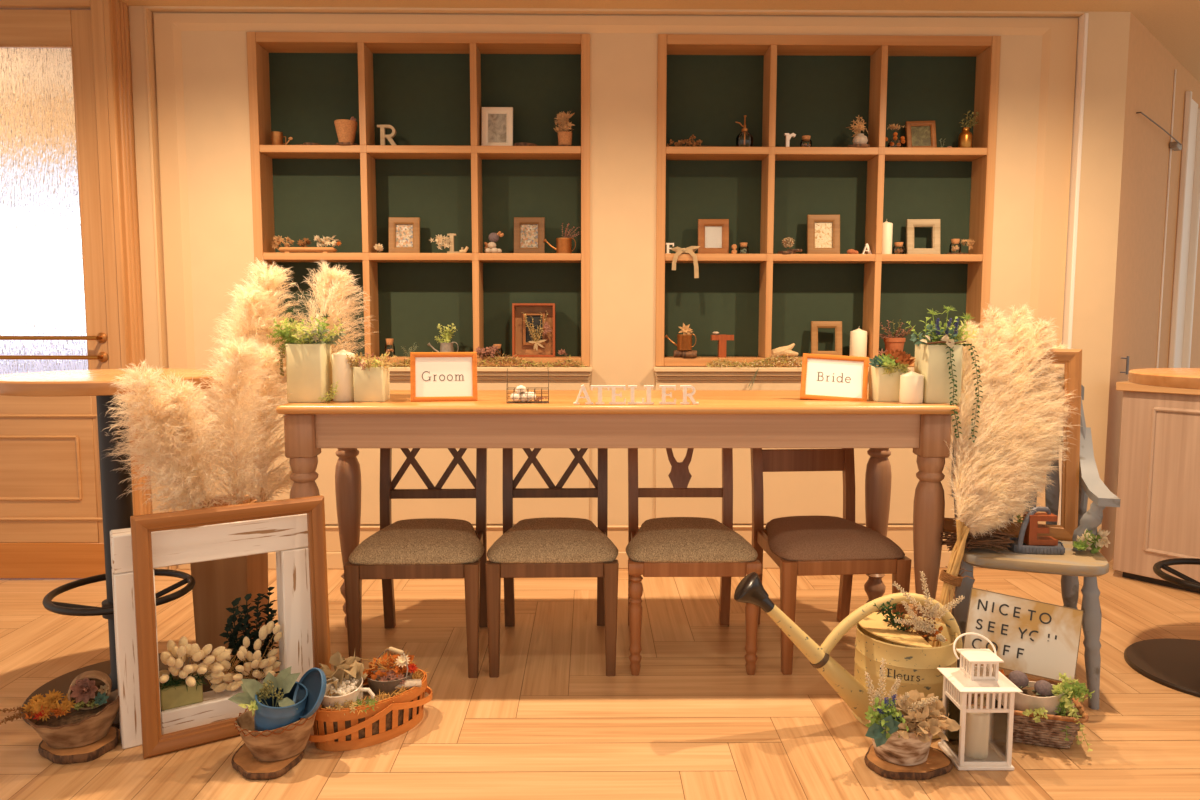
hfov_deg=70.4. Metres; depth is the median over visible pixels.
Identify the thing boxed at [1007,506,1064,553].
iron
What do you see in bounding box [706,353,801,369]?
garland
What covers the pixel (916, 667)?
watering can
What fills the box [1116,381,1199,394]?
countertop
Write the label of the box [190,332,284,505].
pampas grass
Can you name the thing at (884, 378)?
square planter
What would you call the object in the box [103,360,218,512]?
pampas grass
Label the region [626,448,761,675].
dining chair
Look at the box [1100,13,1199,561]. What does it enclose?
wall
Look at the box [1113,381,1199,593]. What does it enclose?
counter
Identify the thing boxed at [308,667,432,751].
basket
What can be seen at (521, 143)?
wood slice
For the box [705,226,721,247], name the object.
picture
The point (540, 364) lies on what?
garland
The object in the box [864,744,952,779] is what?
wood slice
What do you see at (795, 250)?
wood slice
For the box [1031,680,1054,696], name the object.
pod
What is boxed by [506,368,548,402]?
wire basket
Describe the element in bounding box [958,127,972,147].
bottle
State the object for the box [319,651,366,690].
plant
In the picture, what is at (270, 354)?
pampas grass
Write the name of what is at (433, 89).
shelf unit
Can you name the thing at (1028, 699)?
pot
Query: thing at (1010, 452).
bunch
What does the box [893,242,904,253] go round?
jar
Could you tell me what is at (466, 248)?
twig
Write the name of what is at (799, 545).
dining chair
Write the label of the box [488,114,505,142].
picture
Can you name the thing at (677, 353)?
log slice
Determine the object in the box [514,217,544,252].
photo frame
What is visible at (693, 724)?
floor
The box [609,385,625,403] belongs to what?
letter
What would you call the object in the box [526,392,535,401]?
cotton boll
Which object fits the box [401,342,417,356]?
sprig
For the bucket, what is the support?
in the basket at (396, 714)
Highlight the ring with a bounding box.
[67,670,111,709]
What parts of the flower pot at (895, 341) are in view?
pot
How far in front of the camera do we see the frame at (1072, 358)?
2.90 m
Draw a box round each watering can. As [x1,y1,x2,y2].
[427,323,457,351]
[544,223,578,252]
[665,323,695,349]
[734,572,962,738]
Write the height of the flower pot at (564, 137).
0.062 m
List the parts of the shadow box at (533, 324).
frame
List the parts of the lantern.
glass pane, handle, frame, glass pane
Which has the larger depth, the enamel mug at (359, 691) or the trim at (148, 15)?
the trim at (148, 15)
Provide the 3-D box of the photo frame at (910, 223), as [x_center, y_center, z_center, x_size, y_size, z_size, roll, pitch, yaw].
[1.570,-0.789,4.129,0.158,0.177,0.039,0,5,3]
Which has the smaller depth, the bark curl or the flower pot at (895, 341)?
the bark curl
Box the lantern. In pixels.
[937,633,1022,769]
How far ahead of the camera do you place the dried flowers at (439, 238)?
4.05 m
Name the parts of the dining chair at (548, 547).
leg, leg, seat, seat rail, cross rail, leg, leg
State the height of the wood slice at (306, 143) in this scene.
0.018 m
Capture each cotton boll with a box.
[510,394,521,400]
[515,385,525,392]
[521,392,526,401]
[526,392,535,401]
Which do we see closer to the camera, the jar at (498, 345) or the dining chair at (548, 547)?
the dining chair at (548, 547)
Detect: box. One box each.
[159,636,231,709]
[186,495,267,654]
[512,303,554,356]
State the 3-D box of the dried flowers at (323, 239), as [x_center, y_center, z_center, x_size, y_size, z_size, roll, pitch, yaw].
[-1.292,-0.752,4.039,0.139,0.066,0.071,0,5,-1]
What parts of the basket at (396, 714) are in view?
handle, handle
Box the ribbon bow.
[671,246,699,277]
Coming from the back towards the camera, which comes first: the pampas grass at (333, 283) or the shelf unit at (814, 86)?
the shelf unit at (814, 86)
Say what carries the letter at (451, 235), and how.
on the shelf unit at (433, 89)
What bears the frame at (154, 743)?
on the floor
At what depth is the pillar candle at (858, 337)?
4.10 m
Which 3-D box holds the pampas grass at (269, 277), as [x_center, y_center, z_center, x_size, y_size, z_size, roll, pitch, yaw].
[-1.186,-0.029,3.023,0.339,0.954,0.332,-2,6,-19]
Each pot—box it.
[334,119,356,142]
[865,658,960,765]
[879,319,913,352]
[1007,681,1064,714]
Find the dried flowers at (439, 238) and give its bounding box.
[430,234,449,249]
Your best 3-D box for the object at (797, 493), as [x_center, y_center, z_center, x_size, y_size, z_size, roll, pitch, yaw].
[1.065,0.225,4.103,1.620,0.766,0.055,0,5,-1]
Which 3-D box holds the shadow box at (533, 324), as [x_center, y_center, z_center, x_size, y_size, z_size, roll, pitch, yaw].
[-0.321,-0.338,4.132,0.205,0.262,0.088,0,5,-1]
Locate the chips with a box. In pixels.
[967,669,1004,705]
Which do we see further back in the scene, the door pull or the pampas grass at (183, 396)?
the door pull
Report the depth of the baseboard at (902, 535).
4.15 m
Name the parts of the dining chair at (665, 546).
leg, leg, cross rail, seat rail, seat, leg, leg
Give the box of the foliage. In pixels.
[219,587,279,680]
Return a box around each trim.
[0,0,90,9]
[90,0,154,568]
[143,8,177,569]
[154,13,1077,567]
[1057,13,1088,524]
[1156,69,1199,367]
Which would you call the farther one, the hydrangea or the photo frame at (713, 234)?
the photo frame at (713, 234)
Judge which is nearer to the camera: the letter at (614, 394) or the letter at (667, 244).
the letter at (614, 394)
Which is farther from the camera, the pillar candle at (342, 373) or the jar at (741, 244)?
the jar at (741, 244)
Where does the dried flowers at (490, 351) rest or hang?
on the shelf unit at (433, 89)
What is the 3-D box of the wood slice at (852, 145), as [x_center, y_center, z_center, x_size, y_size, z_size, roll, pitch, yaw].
[1.223,-1.197,4.022,0.107,0.012,0.087,0,5,-6]
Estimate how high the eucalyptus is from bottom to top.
0.120 m
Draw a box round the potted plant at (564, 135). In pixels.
[554,111,573,144]
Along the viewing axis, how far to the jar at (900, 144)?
4.03 m
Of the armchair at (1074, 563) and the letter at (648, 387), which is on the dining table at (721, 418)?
the letter at (648, 387)
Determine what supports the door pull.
attached to the wall at (1151, 67)
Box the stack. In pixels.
[484,231,503,252]
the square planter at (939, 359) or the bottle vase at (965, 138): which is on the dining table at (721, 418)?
the square planter at (939, 359)
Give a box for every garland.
[371,351,586,369]
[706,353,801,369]
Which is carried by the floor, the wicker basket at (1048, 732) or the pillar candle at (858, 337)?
the wicker basket at (1048, 732)
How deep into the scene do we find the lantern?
2.31 m
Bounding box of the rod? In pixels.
[1136,112,1181,150]
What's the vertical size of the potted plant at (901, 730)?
0.282 m
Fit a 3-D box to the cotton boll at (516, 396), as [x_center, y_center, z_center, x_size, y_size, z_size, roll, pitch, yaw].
[-0.277,-0.010,2.813,0.040,0.030,0.039,-2,6,-22]
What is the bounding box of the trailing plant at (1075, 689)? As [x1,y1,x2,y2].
[1022,672,1094,751]
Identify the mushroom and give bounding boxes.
[847,249,857,253]
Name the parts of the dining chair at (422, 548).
leg, leg, seat, seat rail, cross rail, leg, leg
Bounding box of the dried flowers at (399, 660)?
[363,651,417,685]
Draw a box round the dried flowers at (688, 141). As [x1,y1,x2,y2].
[666,135,720,146]
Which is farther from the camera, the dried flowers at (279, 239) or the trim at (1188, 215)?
the trim at (1188, 215)
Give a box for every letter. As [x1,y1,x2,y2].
[377,125,395,144]
[447,233,463,252]
[573,385,592,403]
[591,385,608,403]
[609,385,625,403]
[628,385,643,403]
[644,385,653,403]
[659,385,675,403]
[666,243,673,253]
[680,385,698,403]
[711,335,733,356]
[784,133,795,146]
[862,243,871,253]
[1023,512,1057,545]
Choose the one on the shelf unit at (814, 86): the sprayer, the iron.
the sprayer
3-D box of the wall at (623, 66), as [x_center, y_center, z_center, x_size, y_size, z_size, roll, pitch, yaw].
[0.147,-0.492,4.129,4.582,2.625,0.250,0,5,-1]
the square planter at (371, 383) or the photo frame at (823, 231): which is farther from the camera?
the photo frame at (823, 231)
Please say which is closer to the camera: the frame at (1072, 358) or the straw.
the straw
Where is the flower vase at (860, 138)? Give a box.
[846,115,867,143]
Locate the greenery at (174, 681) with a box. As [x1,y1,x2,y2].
[160,673,206,690]
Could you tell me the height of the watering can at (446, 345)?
0.163 m
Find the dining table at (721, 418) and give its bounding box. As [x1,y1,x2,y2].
[276,390,959,627]
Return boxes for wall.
[128,6,1130,566]
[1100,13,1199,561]
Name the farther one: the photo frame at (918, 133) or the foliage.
the photo frame at (918, 133)
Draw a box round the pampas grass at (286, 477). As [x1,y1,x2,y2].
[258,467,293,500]
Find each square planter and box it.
[266,307,345,402]
[346,350,397,401]
[868,349,915,401]
[906,306,982,442]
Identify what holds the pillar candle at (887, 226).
on the shelf unit at (814, 86)
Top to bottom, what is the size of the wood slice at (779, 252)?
0.012 m
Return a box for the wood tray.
[278,247,336,252]
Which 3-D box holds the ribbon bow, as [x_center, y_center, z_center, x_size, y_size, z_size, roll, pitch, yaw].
[0.405,-0.654,4.037,0.143,0.152,0.038,0,5,-1]
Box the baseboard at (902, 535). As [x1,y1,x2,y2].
[155,525,980,568]
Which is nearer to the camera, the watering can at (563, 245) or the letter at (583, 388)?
the letter at (583, 388)
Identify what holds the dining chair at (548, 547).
on the floor
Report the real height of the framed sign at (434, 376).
0.167 m
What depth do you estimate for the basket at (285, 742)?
2.28 m
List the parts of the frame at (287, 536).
rail, rail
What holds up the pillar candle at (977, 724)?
on the lantern
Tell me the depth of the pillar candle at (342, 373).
2.84 m
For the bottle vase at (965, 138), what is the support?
on the shelf unit at (814, 86)
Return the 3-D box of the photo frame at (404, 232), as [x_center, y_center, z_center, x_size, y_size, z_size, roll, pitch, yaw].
[-0.941,-0.789,4.088,0.148,0.177,0.035,0,5,-3]
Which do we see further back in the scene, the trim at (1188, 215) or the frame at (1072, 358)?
the trim at (1188, 215)
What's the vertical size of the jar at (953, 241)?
0.066 m
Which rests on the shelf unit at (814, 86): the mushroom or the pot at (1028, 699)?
the mushroom
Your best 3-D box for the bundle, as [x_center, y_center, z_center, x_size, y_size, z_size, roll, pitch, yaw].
[1.235,0.438,2.772,0.242,0.100,0.115,0,5,-1]
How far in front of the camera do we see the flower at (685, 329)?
4.08 m
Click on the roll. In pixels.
(734, 246)
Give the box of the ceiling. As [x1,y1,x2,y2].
[122,0,1199,82]
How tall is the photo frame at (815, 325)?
0.178 m
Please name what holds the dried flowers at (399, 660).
in the bucket
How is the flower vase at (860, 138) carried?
on the wood slice at (852, 145)
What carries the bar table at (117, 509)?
on the floor
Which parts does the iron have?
handle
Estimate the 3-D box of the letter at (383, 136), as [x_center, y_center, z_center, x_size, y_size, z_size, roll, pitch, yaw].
[-1.001,-1.247,4.027,0.105,0.108,0.024,0,5,-1]
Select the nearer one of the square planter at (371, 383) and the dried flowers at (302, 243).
the square planter at (371, 383)
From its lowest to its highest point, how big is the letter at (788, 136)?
0.076 m
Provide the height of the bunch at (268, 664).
0.193 m
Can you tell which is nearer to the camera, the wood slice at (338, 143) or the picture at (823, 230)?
the wood slice at (338, 143)
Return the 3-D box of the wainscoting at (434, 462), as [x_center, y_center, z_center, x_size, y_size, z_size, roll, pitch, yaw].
[-0.839,0.224,4.081,1.605,0.766,0.055,0,5,-1]
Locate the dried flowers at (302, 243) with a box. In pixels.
[297,238,310,246]
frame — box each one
[110,514,312,748]
[130,495,330,758]
[389,217,419,252]
[482,107,512,145]
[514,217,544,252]
[698,219,728,253]
[807,215,839,253]
[811,321,841,355]
[905,121,936,146]
[906,219,939,253]
[943,348,1081,540]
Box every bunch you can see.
[200,643,242,693]
[210,621,281,691]
[929,303,1081,646]
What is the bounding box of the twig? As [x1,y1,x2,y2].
[459,246,468,252]
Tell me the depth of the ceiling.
3.84 m
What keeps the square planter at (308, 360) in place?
on the dining table at (721, 418)
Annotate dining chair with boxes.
[344,448,486,677]
[485,448,618,677]
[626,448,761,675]
[750,448,910,674]
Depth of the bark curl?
2.52 m
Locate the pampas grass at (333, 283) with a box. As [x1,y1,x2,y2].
[296,261,377,356]
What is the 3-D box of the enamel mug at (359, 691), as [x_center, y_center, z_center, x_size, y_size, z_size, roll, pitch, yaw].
[-0.735,0.847,2.428,0.147,0.091,0.126,5,7,45]
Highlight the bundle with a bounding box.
[941,520,1016,552]
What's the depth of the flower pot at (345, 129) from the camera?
3.96 m
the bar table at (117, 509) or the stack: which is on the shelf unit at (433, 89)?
the stack
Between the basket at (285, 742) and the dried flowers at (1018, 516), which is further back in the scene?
the dried flowers at (1018, 516)
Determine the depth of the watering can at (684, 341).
4.07 m
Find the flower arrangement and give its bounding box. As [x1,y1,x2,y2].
[873,571,964,647]
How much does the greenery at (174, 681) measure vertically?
0.074 m
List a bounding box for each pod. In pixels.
[1008,670,1029,688]
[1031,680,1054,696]
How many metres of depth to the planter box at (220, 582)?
3.05 m
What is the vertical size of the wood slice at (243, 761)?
0.018 m
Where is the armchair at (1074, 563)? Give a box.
[951,364,1120,709]
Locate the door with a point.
(53, 302)
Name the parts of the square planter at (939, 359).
pot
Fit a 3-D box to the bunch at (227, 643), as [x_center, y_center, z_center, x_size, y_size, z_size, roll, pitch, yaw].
[-1.126,0.808,2.546,0.142,0.156,0.109,-2,6,-20]
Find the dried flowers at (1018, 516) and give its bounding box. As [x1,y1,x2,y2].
[1014,502,1029,522]
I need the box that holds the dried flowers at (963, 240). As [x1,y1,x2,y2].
[961,239,974,248]
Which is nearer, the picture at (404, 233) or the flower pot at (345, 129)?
the flower pot at (345, 129)
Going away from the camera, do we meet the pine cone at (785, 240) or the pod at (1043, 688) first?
the pod at (1043, 688)
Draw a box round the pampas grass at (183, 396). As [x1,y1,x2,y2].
[135,371,239,509]
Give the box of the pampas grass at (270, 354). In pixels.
[217,339,293,501]
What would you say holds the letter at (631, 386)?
on the dining table at (721, 418)
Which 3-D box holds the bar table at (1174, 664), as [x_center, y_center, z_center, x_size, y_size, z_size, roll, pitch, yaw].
[2.138,0.425,2.879,0.644,1.034,0.644,0,5,-1]
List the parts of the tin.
lid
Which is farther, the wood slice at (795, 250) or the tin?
the wood slice at (795, 250)
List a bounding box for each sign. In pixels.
[410,352,477,401]
[800,353,868,400]
[963,588,1083,683]
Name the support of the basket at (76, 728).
on the wood slice at (90, 752)
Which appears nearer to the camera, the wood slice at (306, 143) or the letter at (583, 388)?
the letter at (583, 388)
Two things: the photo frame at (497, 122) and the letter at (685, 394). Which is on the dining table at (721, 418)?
the letter at (685, 394)
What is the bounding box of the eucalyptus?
[228,666,299,715]
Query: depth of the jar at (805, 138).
4.04 m
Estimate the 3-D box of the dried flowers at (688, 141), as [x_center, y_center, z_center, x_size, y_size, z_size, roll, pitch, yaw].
[0.445,-1.221,4.024,0.262,0.068,0.066,0,5,-1]
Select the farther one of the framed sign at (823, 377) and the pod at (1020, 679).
the framed sign at (823, 377)
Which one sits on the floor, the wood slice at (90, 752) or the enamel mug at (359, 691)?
the wood slice at (90, 752)
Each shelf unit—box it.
[246,32,589,365]
[655,34,1000,365]
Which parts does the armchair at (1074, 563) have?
arm, leg, leg, crest rail, seat, leg, post, arm post, leg, arm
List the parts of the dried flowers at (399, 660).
red flower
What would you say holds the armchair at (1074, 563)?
on the floor
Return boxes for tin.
[254,668,326,730]
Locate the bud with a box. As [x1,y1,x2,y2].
[558,349,567,355]
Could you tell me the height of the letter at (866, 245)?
0.054 m
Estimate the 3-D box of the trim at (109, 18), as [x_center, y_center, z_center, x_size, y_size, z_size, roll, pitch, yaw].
[-2.182,-0.476,3.925,0.098,2.625,0.225,0,5,-1]
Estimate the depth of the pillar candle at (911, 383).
2.80 m
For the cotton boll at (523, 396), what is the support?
in the wire basket at (513, 393)
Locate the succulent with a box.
[1072,528,1109,553]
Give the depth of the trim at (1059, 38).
3.95 m
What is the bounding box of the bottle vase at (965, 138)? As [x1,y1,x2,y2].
[958,111,978,147]
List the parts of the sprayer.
glass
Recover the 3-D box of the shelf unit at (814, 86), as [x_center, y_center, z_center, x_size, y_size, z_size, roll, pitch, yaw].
[1.065,-0.936,4.100,1.598,1.538,0.178,0,5,-1]
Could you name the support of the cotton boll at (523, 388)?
in the wire basket at (513, 393)
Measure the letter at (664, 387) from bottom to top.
0.061 m
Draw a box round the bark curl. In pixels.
[395,679,421,689]
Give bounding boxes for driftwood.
[771,343,797,357]
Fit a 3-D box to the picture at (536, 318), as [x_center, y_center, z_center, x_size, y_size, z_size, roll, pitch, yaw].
[-0.321,-0.347,4.145,0.086,0.135,0.006,0,2,-1]
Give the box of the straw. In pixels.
[330,678,358,694]
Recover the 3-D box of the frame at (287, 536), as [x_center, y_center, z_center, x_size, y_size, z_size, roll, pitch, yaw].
[-1.136,0.662,2.545,0.545,0.612,0.088,-3,6,-33]
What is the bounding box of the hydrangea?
[326,696,377,714]
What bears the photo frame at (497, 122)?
on the shelf unit at (433, 89)
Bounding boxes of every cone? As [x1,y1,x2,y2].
[374,243,383,251]
[782,237,794,247]
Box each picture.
[396,225,412,246]
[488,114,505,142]
[521,224,537,247]
[526,315,542,341]
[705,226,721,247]
[815,222,831,247]
[911,126,930,145]
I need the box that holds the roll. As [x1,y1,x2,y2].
[731,244,736,253]
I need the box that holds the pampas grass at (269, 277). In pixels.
[212,257,308,502]
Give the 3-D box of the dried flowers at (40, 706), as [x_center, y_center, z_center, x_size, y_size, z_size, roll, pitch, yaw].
[-1.548,0.847,2.349,0.197,0.075,0.106,0,5,4]
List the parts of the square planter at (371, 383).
pot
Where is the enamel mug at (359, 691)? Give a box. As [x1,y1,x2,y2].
[322,675,374,708]
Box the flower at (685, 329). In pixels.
[679,323,692,333]
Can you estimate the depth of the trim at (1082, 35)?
3.99 m
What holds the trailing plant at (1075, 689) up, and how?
in the wicker basket at (1048, 732)
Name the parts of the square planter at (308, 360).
pot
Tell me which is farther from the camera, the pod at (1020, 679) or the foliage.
the foliage
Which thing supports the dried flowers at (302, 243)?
on the wood tray
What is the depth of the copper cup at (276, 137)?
4.00 m
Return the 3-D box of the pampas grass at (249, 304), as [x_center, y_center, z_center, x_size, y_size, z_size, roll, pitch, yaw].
[-1.214,0.018,2.944,0.326,0.876,0.304,1,5,9]
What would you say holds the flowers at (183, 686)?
on the frame at (287, 536)
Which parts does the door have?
glass pane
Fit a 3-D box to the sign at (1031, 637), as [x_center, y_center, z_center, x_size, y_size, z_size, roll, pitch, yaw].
[1.280,0.713,2.578,0.350,0.259,0.059,1,5,12]
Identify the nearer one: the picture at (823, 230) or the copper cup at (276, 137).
the copper cup at (276, 137)
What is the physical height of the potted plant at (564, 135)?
0.169 m
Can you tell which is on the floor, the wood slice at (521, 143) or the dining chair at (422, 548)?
the dining chair at (422, 548)
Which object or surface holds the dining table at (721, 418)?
on the floor
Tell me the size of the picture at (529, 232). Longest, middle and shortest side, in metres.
0.116 x 0.086 x 0.006 m
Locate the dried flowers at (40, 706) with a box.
[0,690,76,724]
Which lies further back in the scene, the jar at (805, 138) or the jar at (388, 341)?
the jar at (388, 341)
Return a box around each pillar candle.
[331,346,354,401]
[850,329,866,356]
[882,220,892,253]
[899,367,923,403]
[964,703,989,758]
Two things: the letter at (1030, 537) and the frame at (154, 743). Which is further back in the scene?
the letter at (1030, 537)
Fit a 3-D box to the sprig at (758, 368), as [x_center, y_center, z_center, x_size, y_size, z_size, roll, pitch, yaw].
[0.724,-0.095,4.031,0.061,0.118,0.025,0,5,-1]
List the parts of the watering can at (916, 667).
spout, handle, half lid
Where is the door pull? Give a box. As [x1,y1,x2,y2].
[1120,356,1128,374]
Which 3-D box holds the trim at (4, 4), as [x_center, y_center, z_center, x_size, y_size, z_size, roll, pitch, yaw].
[-2.793,-0.474,3.891,1.126,2.625,0.140,0,5,-1]
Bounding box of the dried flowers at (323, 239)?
[314,235,341,246]
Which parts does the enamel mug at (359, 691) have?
handle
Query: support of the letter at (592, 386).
on the dining table at (721, 418)
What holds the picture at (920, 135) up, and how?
attached to the photo frame at (918, 133)
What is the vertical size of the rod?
0.065 m
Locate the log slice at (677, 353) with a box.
[673,350,696,357]
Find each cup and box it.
[271,131,285,144]
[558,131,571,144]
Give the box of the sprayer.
[735,115,752,146]
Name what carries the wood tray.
on the shelf unit at (433, 89)
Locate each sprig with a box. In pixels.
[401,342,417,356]
[749,368,758,389]
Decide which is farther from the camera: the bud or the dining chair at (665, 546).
the bud
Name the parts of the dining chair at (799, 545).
leg, leg, cross rail, seat rail, seat, leg, leg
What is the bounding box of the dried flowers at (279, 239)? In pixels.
[270,235,293,249]
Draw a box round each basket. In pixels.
[24,689,118,748]
[234,705,320,761]
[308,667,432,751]
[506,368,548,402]
[966,675,1088,748]
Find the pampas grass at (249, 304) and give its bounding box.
[201,280,286,503]
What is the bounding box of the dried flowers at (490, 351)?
[476,346,499,357]
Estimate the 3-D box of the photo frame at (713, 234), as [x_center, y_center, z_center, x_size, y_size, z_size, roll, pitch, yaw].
[0.547,-0.786,4.105,0.148,0.173,0.035,0,5,1]
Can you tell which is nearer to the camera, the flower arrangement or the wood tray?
the flower arrangement
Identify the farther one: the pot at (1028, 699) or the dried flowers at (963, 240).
the dried flowers at (963, 240)
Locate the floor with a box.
[0,559,1199,799]
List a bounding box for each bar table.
[0,369,225,728]
[1124,368,1199,697]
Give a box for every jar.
[385,339,394,356]
[493,344,502,356]
[738,243,748,253]
[800,135,811,146]
[885,123,906,146]
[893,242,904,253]
[949,239,960,252]
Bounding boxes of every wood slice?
[38,726,118,763]
[231,743,303,779]
[303,142,320,144]
[336,142,357,144]
[514,142,536,145]
[778,251,794,253]
[787,249,801,251]
[848,144,869,146]
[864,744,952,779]
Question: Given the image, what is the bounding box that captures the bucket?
[366,647,412,694]
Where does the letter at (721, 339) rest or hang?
on the shelf unit at (814, 86)
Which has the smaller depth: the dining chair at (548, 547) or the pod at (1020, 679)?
the pod at (1020, 679)
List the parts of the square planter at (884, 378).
pot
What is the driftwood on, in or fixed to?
on the shelf unit at (814, 86)
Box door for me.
[0,9,108,578]

